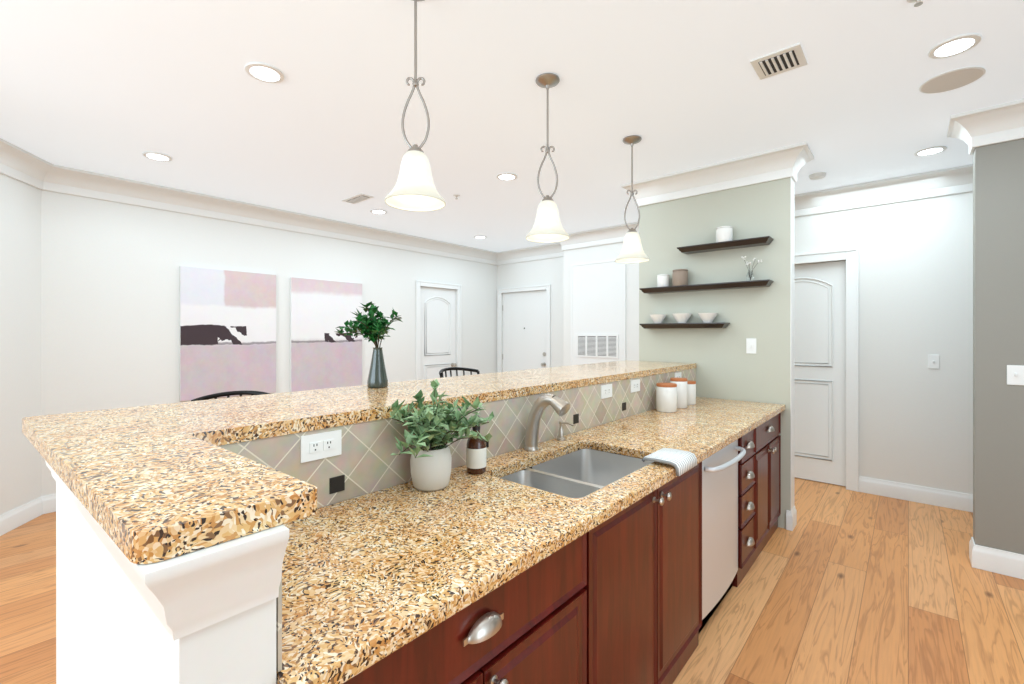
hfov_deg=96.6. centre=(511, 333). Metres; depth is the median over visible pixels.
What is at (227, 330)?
canvas art
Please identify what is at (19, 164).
crown molding
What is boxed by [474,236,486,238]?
recessed light
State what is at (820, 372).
door
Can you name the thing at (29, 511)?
baseboard
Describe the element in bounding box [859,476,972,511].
baseboard
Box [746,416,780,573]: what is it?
base cabinet
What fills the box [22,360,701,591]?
countertop
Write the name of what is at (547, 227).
pendant light
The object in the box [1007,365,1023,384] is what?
double light switch
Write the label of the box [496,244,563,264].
crown molding
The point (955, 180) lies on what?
crown molding
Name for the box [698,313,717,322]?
bowl
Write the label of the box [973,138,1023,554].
wall
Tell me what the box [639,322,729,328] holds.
shelf
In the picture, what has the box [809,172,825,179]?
smoke detector
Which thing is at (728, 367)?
wall
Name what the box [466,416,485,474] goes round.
soap bottle
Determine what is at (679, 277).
canister
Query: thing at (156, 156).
recessed light
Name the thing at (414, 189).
pendant light
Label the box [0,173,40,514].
wall
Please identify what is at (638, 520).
base cabinet
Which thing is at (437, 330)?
door
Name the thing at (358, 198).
ceiling vent
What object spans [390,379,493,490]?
potted plant
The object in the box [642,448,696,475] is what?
dish towel
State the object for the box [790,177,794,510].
trim
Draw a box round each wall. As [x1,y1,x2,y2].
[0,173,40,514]
[41,190,496,496]
[497,256,563,371]
[564,192,972,494]
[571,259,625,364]
[639,177,789,528]
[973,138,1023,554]
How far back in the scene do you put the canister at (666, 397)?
3.01 m
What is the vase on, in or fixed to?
on the countertop at (139, 488)
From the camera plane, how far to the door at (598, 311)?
5.90 m
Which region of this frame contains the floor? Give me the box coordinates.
[0,477,1023,683]
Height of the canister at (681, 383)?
0.203 m
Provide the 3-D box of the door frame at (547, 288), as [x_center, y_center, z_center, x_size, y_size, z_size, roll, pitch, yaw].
[0.172,0.345,7.255,1.080,2.180,0.024,0,0,41]
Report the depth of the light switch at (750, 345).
3.50 m
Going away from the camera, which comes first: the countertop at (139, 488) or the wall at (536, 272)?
the countertop at (139, 488)
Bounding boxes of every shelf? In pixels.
[639,279,773,293]
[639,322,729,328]
[677,236,773,253]
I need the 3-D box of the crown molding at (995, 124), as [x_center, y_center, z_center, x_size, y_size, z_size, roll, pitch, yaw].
[3.507,-1.238,2.155,2.075,0.191,0.125,0,0,41]
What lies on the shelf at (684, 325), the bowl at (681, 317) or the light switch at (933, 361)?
the bowl at (681, 317)
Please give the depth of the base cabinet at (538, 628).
1.01 m
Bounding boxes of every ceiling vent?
[342,193,373,203]
[750,43,807,79]
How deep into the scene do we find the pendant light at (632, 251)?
3.10 m
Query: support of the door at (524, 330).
in the wall at (536, 272)
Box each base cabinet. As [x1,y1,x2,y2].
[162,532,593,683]
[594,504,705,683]
[594,516,621,559]
[618,480,673,551]
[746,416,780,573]
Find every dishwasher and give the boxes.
[674,436,745,622]
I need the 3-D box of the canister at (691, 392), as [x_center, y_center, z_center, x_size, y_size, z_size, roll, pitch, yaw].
[1.306,0.435,3.370,0.100,0.168,0.100,0,0,41]
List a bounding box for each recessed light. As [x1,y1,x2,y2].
[142,152,172,161]
[245,62,284,82]
[370,209,386,213]
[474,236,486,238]
[496,173,516,180]
[914,146,946,155]
[928,33,981,58]
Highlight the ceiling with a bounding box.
[0,0,1023,251]
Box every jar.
[657,274,668,286]
[716,226,732,241]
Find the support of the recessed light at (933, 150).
in the ceiling
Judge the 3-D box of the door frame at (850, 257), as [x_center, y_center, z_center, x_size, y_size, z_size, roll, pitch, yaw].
[2.792,0.330,4.447,0.940,2.210,0.024,0,0,41]
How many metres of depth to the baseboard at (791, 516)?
3.33 m
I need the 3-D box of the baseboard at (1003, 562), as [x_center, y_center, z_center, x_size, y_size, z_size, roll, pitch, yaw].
[3.573,1.365,2.157,1.976,0.139,0.016,0,0,41]
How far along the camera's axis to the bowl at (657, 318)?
3.87 m
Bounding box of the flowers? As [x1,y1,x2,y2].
[741,256,761,280]
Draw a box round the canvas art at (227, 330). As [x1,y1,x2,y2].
[179,266,275,400]
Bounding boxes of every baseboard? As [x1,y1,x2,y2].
[0,495,51,535]
[48,494,55,511]
[786,506,796,527]
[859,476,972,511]
[969,540,1023,578]
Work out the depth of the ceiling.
2.55 m
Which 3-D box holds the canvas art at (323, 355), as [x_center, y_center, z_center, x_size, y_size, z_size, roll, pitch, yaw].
[-2.175,0.010,5.396,0.035,1.270,0.870,0,0,41]
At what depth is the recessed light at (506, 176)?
3.85 m
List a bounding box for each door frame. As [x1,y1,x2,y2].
[497,284,550,371]
[795,248,858,491]
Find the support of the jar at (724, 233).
on the shelf at (740, 243)
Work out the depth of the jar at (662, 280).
3.84 m
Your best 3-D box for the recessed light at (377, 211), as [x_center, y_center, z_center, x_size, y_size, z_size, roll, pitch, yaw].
[-1.454,-1.329,4.974,0.180,0.010,0.180,0,0,41]
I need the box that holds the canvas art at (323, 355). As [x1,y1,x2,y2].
[290,277,361,391]
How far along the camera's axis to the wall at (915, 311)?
3.92 m
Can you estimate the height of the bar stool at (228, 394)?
1.156 m
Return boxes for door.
[416,280,461,379]
[502,290,545,371]
[795,261,845,485]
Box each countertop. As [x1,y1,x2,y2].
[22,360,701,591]
[170,397,785,683]
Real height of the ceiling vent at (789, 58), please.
0.014 m
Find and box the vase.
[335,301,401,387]
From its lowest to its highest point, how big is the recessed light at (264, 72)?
0.010 m
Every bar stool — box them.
[191,390,269,400]
[439,367,479,377]
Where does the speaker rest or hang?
attached to the ceiling
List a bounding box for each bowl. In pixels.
[650,314,666,322]
[672,313,691,322]
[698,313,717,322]
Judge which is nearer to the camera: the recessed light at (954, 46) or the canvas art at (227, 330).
the recessed light at (954, 46)
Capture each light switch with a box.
[746,338,755,353]
[928,355,938,368]
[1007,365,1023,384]
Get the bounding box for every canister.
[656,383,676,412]
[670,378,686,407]
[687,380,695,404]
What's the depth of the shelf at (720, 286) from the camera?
3.60 m
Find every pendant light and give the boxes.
[384,0,445,211]
[526,73,569,242]
[615,135,649,262]
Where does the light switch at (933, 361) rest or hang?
attached to the wall at (915, 311)
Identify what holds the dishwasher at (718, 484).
on the floor
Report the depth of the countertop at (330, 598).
1.10 m
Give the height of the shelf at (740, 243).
0.042 m
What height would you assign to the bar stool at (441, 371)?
1.198 m
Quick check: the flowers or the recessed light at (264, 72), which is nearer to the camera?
the recessed light at (264, 72)
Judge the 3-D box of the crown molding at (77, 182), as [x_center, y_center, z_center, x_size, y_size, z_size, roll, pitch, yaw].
[-1.952,-1.238,5.592,0.115,0.191,5.320,0,0,41]
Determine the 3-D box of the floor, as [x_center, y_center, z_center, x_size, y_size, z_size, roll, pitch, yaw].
[-0.100,1.465,2.141,7.900,0.060,8.700,0,0,41]
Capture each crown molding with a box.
[0,138,67,190]
[36,167,495,264]
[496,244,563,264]
[548,164,972,254]
[621,142,811,206]
[947,99,1023,154]
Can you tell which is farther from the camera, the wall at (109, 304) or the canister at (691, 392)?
the wall at (109, 304)
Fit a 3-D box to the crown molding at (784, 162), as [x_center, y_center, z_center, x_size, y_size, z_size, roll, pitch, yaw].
[1.558,-1.238,3.683,1.410,0.191,0.135,0,0,41]
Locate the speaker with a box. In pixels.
[919,66,985,93]
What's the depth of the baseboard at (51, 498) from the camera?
3.66 m

